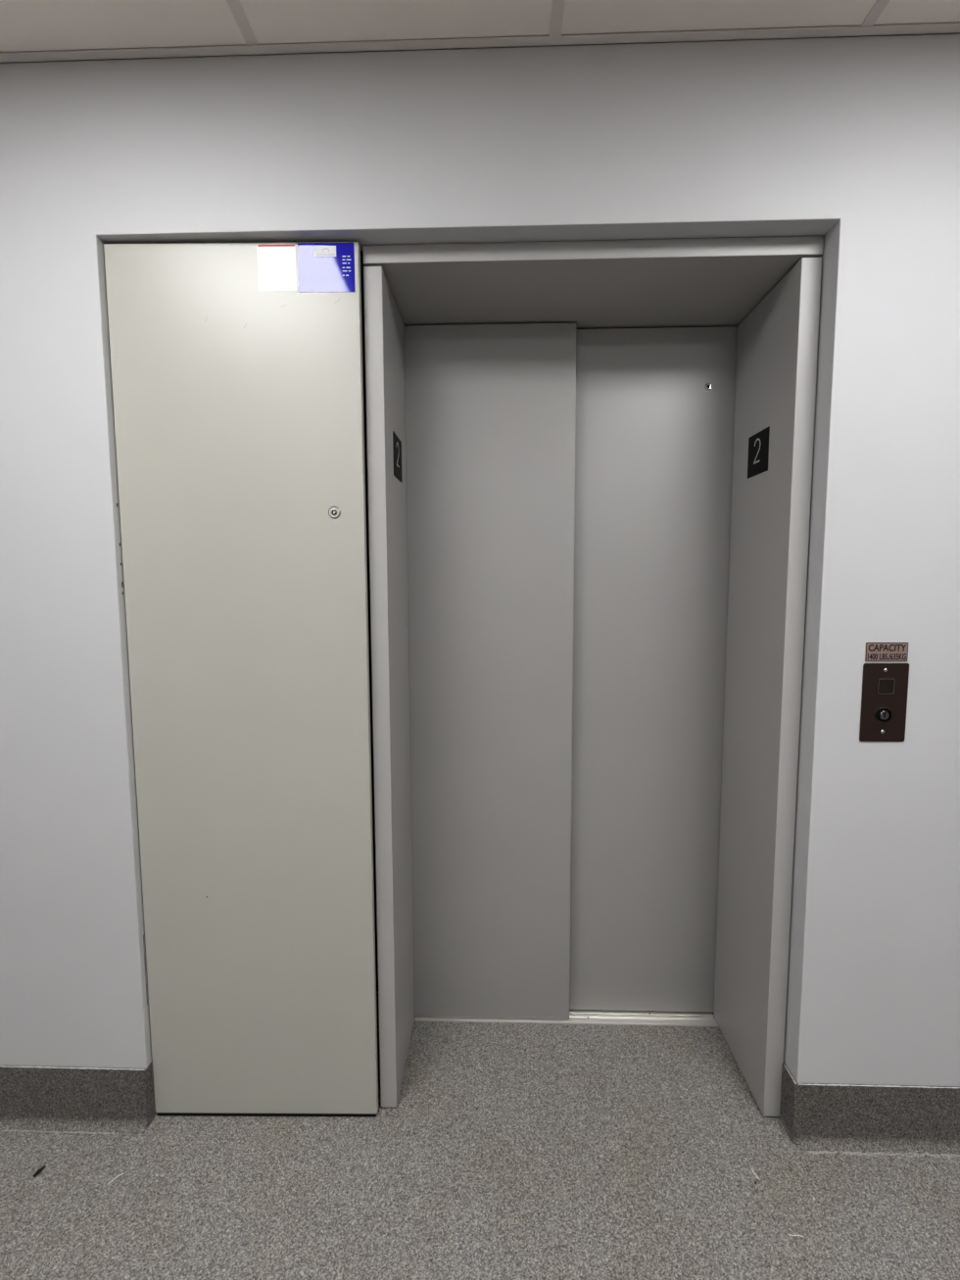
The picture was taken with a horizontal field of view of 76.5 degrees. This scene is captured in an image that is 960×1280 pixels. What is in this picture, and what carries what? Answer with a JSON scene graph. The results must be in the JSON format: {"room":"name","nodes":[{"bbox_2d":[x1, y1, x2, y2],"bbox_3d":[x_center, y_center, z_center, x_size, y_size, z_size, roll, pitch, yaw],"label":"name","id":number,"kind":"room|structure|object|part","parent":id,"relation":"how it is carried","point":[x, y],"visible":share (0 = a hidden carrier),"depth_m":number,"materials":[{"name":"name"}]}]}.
{"room":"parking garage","nodes":[
{"label":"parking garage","id":0,"kind":"room"},
{"bbox_2d":[0,33,959,1115],"bbox_3d":[0.161,-0.071,1.596,4.880,2.487,0.500,0,6,2],"label":"wall","id":1,"kind":"structure","parent":0,"point":[853,143],"depth_m":1.30,"materials":[{"name":"paint"}]},
{"bbox_2d":[0,1062,154,1134],"bbox_3d":[-1.547,1.117,1.506,1.474,0.151,0.054,0,6,2],"label":"baseboard","id":2,"kind":"structure","parent":1,"relation":"attached to","point":[73,1100],"depth_m":1.49,"materials":[{"name":"carpet"}]},
{"bbox_2d":[103,241,378,1117],"bbox_3d":[-0.535,0.163,1.425,0.554,2.057,0.025,0,6,0],"label":"access panel","id":3,"kind":"object","parent":1,"relation":"attached to","point":[238,406],"visible":1,"depth_m":1.41,"materials":[{"name":"metal"}]},
{"bbox_2d":[257,242,296,290],"bbox_3d":[-0.440,-0.808,1.321,0.082,0.097,0.001,0,6,1],"label":"label sticker","id":4,"kind":"object","parent":3,"relation":"attached to","point":[276,262],"visible":1,"depth_m":1.32,"materials":[{"name":"white paper"}]},
{"bbox_2d":[297,242,355,292],"bbox_3d":[-0.333,-0.807,1.319,0.122,0.101,0.001,0,6,1],"label":"label sticker","id":5,"kind":"object","parent":3,"relation":"attached to","point":[321,266],"visible":1,"depth_m":1.32,"materials":[{"name":"paper"}]},
{"bbox_2d":[392,430,402,482],"bbox_3d":[-0.208,-0.461,1.542,0.003,0.107,0.124,0,6,2],"label":"number sign","id":6,"kind":"object","parent":1,"relation":"attached to","point":[397,444],"visible":1,"depth_m":1.53,"materials":[{"name":"black plastic"}]},
{"bbox_2d":[0,0,959,63],"bbox_3d":[0.093,-1.061,-0.407,4.888,0.030,3.300,0,6,2],"label":"trim","id":7,"kind":"structure","parent":1,"relation":"attached to","point":[867,28],"depth_m":1.23,"materials":[{"name":"white"}]},
{"bbox_2d":[403,323,576,1019],"bbox_3d":[0.006,0.142,1.765,0.518,2.011,0.034,0,6,2],"label":"elevator door","id":8,"kind":"structure","parent":1,"relation":"in","point":[491,408],"depth_m":1.74,"materials":[{"name":"metal"}]},
{"bbox_2d":[362,236,823,1116],"bbox_3d":[0.251,0.138,1.628,0.999,2.063,0.411,0,6,2],"label":"frame","id":9,"kind":"object","parent":1,"relation":"attached to","point":[769,288],"visible":0.96,"depth_m":1.48,"materials":[{"name":"metal"}]},
{"bbox_3d":[0.257,1.147,1.881,0.910,0.005,0.102,0,6,2],"label":"sill","id":10,"kind":"part","parent":9,"relation":"part of","materials":[{"name":"silver metal"}]},
{"bbox_2d":[568,326,737,1012],"bbox_3d":[0.480,0.138,1.791,0.528,2.011,0.037,0,6,2],"label":"elevator door","id":11,"kind":"structure","parent":1,"relation":"in","point":[655,406],"depth_m":1.77,"materials":[{"name":"metal"}]},
{"bbox_2d":[747,426,769,478],"bbox_3d":[0.700,-0.469,1.533,0.003,0.107,0.124,0,6,2],"label":"number sign","id":12,"kind":"object","parent":1,"relation":"attached to","point":[758,443],"visible":1,"depth_m":1.53,"materials":[{"name":"black plastic"}]},
{"bbox_2d":[779,1063,959,1159],"bbox_3d":[1.670,1.114,1.421,1.860,0.151,0.099,0,6,2],"label":"baseboard","id":13,"kind":"structure","parent":1,"relation":"attached to","point":[875,1119],"depth_m":1.43,"materials":[{"name":"carpet"}]},
{"bbox_2d":[858,663,908,741],"bbox_3d":[0.889,0.138,1.338,0.098,0.175,0.008,0,6,2],"label":"station","id":14,"kind":"object","parent":1,"relation":"attached to","point":[884,686],"visible":1,"depth_m":1.34,"materials":[{"name":"brown metal"}]},
{"bbox_2d":[874,707,892,722],"bbox_3d":[0.889,0.165,1.340,0.036,0.036,0.005,0,6,2],"label":"switch","id":15,"kind":"object","parent":14,"relation":"attached to","point":[881,714],"depth_m":1.34,"materials":[{"name":"black"}]},
{"bbox_2d":[864,642,907,661],"bbox_3d":[0.888,0.026,1.330,0.090,0.041,0.002,0,6,2],"label":"sign","id":16,"kind":"object","parent":1,"relation":"attached to","point":[875,651],"visible":1,"depth_m":1.33,"materials":[{"name":"orange metal"}]},
{"bbox_2d":[0,991,959,1279],"bbox_3d":[0.113,1.326,0.075,4.880,0.001,3.800,0,6,2],"label":"floor","id":17,"kind":"structure","parent":0,"point":[506,1151],"depth_m":1.33,"materials":[{"name":"carpet"}]},
{"bbox_2d":[33,1165,45,1177],"bbox_3d":[-0.995,1.198,1.376,0.012,0.007,0.027,3,6,30],"label":"scrap","id":18,"kind":"object","parent":17,"relation":"on","point":[41,1168],"visible":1,"depth_m":1.37,"materials":[{"name":"black"}]},
{"bbox_2d":[0,0,959,51],"bbox_3d":[0.097,-1.087,-0.415,4.880,0.076,3.310,0,6,2],"label":"ceiling","id":19,"kind":"structure","parent":0,"point":[24,24],"depth_m":1.18,"materials":[{"name":"tile"}]}
]}

